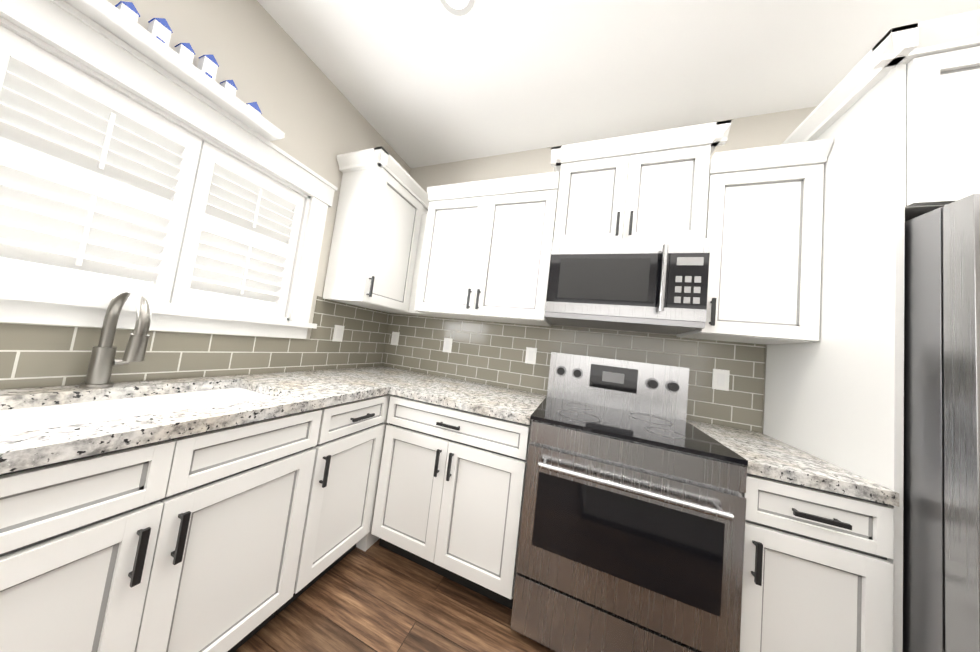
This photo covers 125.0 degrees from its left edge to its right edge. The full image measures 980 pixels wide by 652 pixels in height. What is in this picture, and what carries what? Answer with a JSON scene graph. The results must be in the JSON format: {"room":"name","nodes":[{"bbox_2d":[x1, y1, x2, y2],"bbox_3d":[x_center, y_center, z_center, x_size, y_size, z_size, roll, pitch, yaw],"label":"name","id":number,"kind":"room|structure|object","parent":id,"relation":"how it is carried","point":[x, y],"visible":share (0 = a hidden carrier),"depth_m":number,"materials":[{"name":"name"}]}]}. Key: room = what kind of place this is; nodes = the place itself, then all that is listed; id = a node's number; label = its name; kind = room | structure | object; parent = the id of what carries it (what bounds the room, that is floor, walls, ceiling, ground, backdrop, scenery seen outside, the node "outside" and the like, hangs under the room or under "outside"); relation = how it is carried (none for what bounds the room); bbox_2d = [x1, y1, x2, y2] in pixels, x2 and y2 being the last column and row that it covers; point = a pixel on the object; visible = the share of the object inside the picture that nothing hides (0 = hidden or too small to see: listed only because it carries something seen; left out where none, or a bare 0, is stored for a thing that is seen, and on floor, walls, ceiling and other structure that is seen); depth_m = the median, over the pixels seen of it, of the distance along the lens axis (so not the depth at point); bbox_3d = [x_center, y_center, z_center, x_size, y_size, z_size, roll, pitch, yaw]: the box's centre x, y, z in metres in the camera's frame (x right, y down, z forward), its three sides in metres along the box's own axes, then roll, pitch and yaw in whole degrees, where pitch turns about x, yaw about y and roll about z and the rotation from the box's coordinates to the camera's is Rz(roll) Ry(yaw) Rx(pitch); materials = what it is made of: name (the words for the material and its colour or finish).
{"room":"kitchen","nodes":[
{"label":"kitchen","id":0,"kind":"room"},
{"bbox_2d":[1,0,410,389],"bbox_3d":[-1.473,-0.271,0.862,0.120,2.760,3.100,5,-4,20],"label":"wall","id":1,"kind":"structure","parent":0,"point":[266,63],"depth_m":1.37,"materials":[{"name":"grey paint"}]},
{"bbox_2d":[0,0,337,338],"bbox_3d":[-1.404,-0.504,0.906,0.177,1.005,1.640,5,-4,20],"label":"window","id":2,"kind":"structure","parent":1,"relation":"in","point":[67,32],"depth_m":1.01,"materials":[{"name":"white wood"}]},
{"bbox_2d":[0,25,304,316],"bbox_3d":[-1.405,-0.487,0.904,0.058,0.738,1.342,5,-4,20],"label":"window shutters","id":3,"kind":"object","parent":2,"relation":"attached to","point":[70,133],"visible":1,"depth_m":0.96,"materials":[{"name":"white wood"}]},
{"bbox_2d":[64,0,284,140],"bbox_3d":[-1.240,-1.077,0.904,0.149,0.163,0.870,5,-4,20],"label":"decor","id":4,"kind":"object","parent":1,"relation":"attached to","point":[119,20],"visible":0.96,"depth_m":0.96,"materials":[{"name":"white"}]},
{"bbox_2d":[0,296,389,389],"bbox_3d":[-1.410,-0.035,0.909,0.006,0.485,2.920,5,-4,20],"label":"backsplash","id":5,"kind":"structure","parent":1,"relation":"attached to","point":[37,355],"depth_m":1.15,"materials":[{"name":"tile"}]},
{"bbox_2d":[332,325,344,341],"bbox_3d":[-1.078,0.053,1.817,0.006,0.115,0.075,5,-4,20],"label":"electrical outlet","id":6,"kind":"object","parent":5,"relation":"attached to","point":[338,333],"visible":1,"depth_m":1.81,"materials":[{"name":"white plastic"}]},
{"bbox_2d":[323,146,428,314],"bbox_3d":[-0.775,-0.607,1.919,0.378,0.952,0.698,5,-4,20],"label":"upper cabinet","id":7,"kind":"object","parent":1,"relation":"attached to","point":[383,204],"visible":0.98,"depth_m":1.69,"materials":[{"name":"white wood"}]},
{"bbox_2d":[235,538,555,651],"bbox_3d":[0.132,1.188,-1.624,5.600,0.100,6.620,5,-4,20],"label":"floor","id":8,"kind":"structure","parent":0,"point":[375,597],"depth_m":1.11,"materials":[{"name":"brown wood"}]},
{"bbox_2d":[0,402,343,651],"bbox_3d":[-1.178,0.711,0.800,0.618,0.875,0.906,5,-4,20],"label":"base cabinet","id":9,"kind":"object","parent":8,"relation":"on","point":[234,513],"depth_m":0.69,"materials":[{"name":"white wood"}]},
{"bbox_2d":[0,366,439,465],"bbox_3d":[-1.139,0.252,0.777,0.628,0.040,2.904,5,-4,20],"label":"countertop","id":10,"kind":"structure","parent":9,"relation":"on","point":[289,390],"depth_m":0.83,"materials":[{"name":"white stone"}]},
{"bbox_2d":[72,286,150,389],"bbox_3d":[-1.239,0.045,0.892,0.289,0.363,0.125,5,-4,20],"label":"faucet","id":11,"kind":"object","parent":10,"relation":"on","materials":[{"name":"silver metal"}]},
{"bbox_2d":[0,382,271,433],"bbox_3d":[-1.158,0.356,0.798,0.420,0.192,0.781,5,-4,20],"label":"sink","id":12,"kind":"object","parent":10,"relation":"in","point":[13,415],"depth_m":0.84,"materials":[{"name":"white ceramic"}]},
{"bbox_2d":[316,390,391,580],"bbox_3d":[-0.991,0.768,1.323,0.618,0.875,0.465,5,-4,20],"label":"base cabinet","id":13,"kind":"object","parent":8,"relation":"on","point":[348,522],"depth_m":1.29,"materials":[{"name":"white wood"}]},
{"bbox_2d":[372,536,378,544],"bbox_3d":[-0.822,0.820,1.796,0.618,0.875,0.666,5,-4,20],"label":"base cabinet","id":14,"kind":"object","parent":8,"relation":"on","point":[374,540],"depth_m":1.48,"materials":[{"name":"white wood"}]},
{"bbox_2d":[371,393,530,608],"bbox_3d":[-0.138,0.884,1.570,0.802,0.876,0.618,5,-4,20],"label":"base cabinet","id":15,"kind":"object","parent":8,"relation":"on","point":[449,502],"depth_m":1.27,"materials":[{"name":"white wood"}]},
{"bbox_2d":[389,377,546,420],"bbox_3d":[-0.087,0.430,1.596,0.802,0.040,0.628,5,-4,20],"label":"countertop","id":16,"kind":"structure","parent":15,"relation":"on","point":[518,404],"depth_m":1.44,"materials":[{"name":"white stone"}]},
{"bbox_2d":[510,352,747,651],"bbox_3d":[0.601,0.778,1.268,0.764,1.215,0.710,5,-4,20],"label":"range","id":17,"kind":"object","parent":8,"relation":"on","point":[632,531],"visible":0.98,"depth_m":0.99,"materials":[{"name":"silver metal"}]},
{"bbox_2d":[740,469,898,651],"bbox_3d":[1.128,0.999,1.104,0.362,0.876,0.618,5,-4,20],"label":"base cabinet","id":18,"kind":"object","parent":8,"relation":"on","point":[818,571],"depth_m":0.83,"materials":[{"name":"white wood"}]},
{"bbox_2d":[686,420,898,500],"bbox_3d":[1.179,0.545,1.131,0.362,0.040,0.628,5,-4,20],"label":"countertop","id":19,"kind":"structure","parent":18,"relation":"on","point":[764,454],"depth_m":0.94,"materials":[{"name":"white stone"}]},
{"bbox_2d":[763,10,979,651],"bbox_3d":[1.829,0.281,0.906,1.076,2.432,0.668,5,-4,20],"label":"tall cabinet","id":20,"kind":"object","parent":8,"relation":"on","point":[905,147],"visible":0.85,"depth_m":0.90,"materials":[{"name":"white wood"}]},
{"bbox_2d":[903,193,979,651],"bbox_3d":[1.793,0.597,0.800,0.960,1.785,0.826,5,-4,20],"label":"refrigerator","id":21,"kind":"object","parent":8,"relation":"on","point":[941,538],"visible":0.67,"depth_m":0.72,"materials":[{"name":"silver metal"}]},
{"bbox_2d":[257,0,979,167],"bbox_3d":[0.462,-1.646,-1.429,5.600,0.100,6.620,5,-4,20],"label":"ceiling","id":22,"kind":"structure","parent":0,"point":[419,83],"depth_m":1.35,"materials":[{"name":"white paint"}]},
{"bbox_2d":[440,0,473,15],"bbox_3d":[-0.151,-1.488,1.132,0.170,0.006,0.170,5,-4,20],"label":"recessed light","id":23,"kind":"object","parent":22,"relation":"in","point":[459,7],"visible":1,"depth_m":1.18,"materials":[{"name":"grey plastic"}]},
{"bbox_2d":[389,106,850,432],"bbox_3d":[1.385,0.106,1.518,5.600,2.760,0.120,5,-4,20],"label":"wall","id":24,"kind":"structure","parent":0,"point":[770,129],"depth_m":1.96,"materials":[{"name":"grey paint"}]},
{"bbox_2d":[412,172,559,326],"bbox_3d":[-0.002,-0.489,1.822,0.909,0.882,0.338,5,-4,20],"label":"upper cabinet","id":25,"kind":"object","parent":24,"relation":"attached to","point":[484,247],"depth_m":1.65,"materials":[{"name":"white wood"}]},
{"bbox_2d":[383,313,765,432],"bbox_3d":[0.284,0.225,1.831,2.574,0.485,0.006,5,-4,20],"label":"backsplash","id":26,"kind":"structure","parent":24,"relation":"attached to","point":[489,353],"depth_m":1.77,"materials":[{"name":"tile"}]},
{"bbox_2d":[391,332,399,345],"bbox_3d":[-0.832,0.110,2.236,0.075,0.115,0.006,5,-4,20],"label":"electrical outlet","id":27,"kind":"object","parent":26,"relation":"attached to","point":[395,338],"visible":1,"depth_m":2.23,"materials":[{"name":"white plastic"}]},
{"bbox_2d":[443,338,452,352],"bbox_3d":[-0.341,0.155,2.055,0.075,0.115,0.006,5,-4,20],"label":"electrical outlet","id":28,"kind":"object","parent":26,"relation":"attached to","point":[447,346],"visible":1,"depth_m":2.05,"materials":[{"name":"white plastic"}]},
{"bbox_2d":[525,347,536,363],"bbox_3d":[0.292,0.212,1.822,0.075,0.115,0.006,5,-4,20],"label":"electrical outlet","id":29,"kind":"object","parent":26,"relation":"attached to","point":[530,357],"visible":1,"depth_m":1.82,"materials":[{"name":"white plastic"}]},
{"bbox_2d":[712,369,729,390],"bbox_3d":[1.310,0.305,1.448,0.075,0.115,0.006,5,-4,20],"label":"electrical outlet","id":30,"kind":"object","parent":26,"relation":"attached to","point":[720,379],"visible":1,"depth_m":1.45,"materials":[{"name":"white plastic"}]},
{"bbox_2d":[556,124,715,243],"bbox_3d":[0.805,-0.721,1.559,0.738,0.592,0.338,5,-4,20],"label":"upper cabinet","id":31,"kind":"object","parent":24,"relation":"attached to","point":[653,185],"depth_m":1.38,"materials":[{"name":"white wood"}]},
{"bbox_2d":[545,238,710,334],"bbox_3d":[0.725,-0.214,1.466,0.730,0.427,0.461,5,-4,20],"label":"over-the-range microwave","id":32,"kind":"object","parent":31,"relation":"attached to","point":[655,285],"visible":1,"depth_m":1.29,"materials":[{"name":"silver metal"}]},
{"bbox_2d":[676,140,831,344],"bbox_3d":[1.310,-0.370,1.339,0.414,0.882,0.338,5,-4,20],"label":"upper cabinet","id":33,"kind":"object","parent":24,"relation":"attached to","point":[764,277],"depth_m":1.18,"materials":[{"name":"white wood"}]},
{"label":"outside","id":34,"kind":"structure","parent":0,"visible":0},
{"bbox_2d":[0,181,281,315],"bbox_3d":[-1.560,-0.501,0.961,0.010,1.370,1.980,5,-4,20],"label":"window","id":35,"kind":"structure","parent":34,"point":[29,245],"depth_m":1.02,"materials":[{"name":"white"}]}
]}

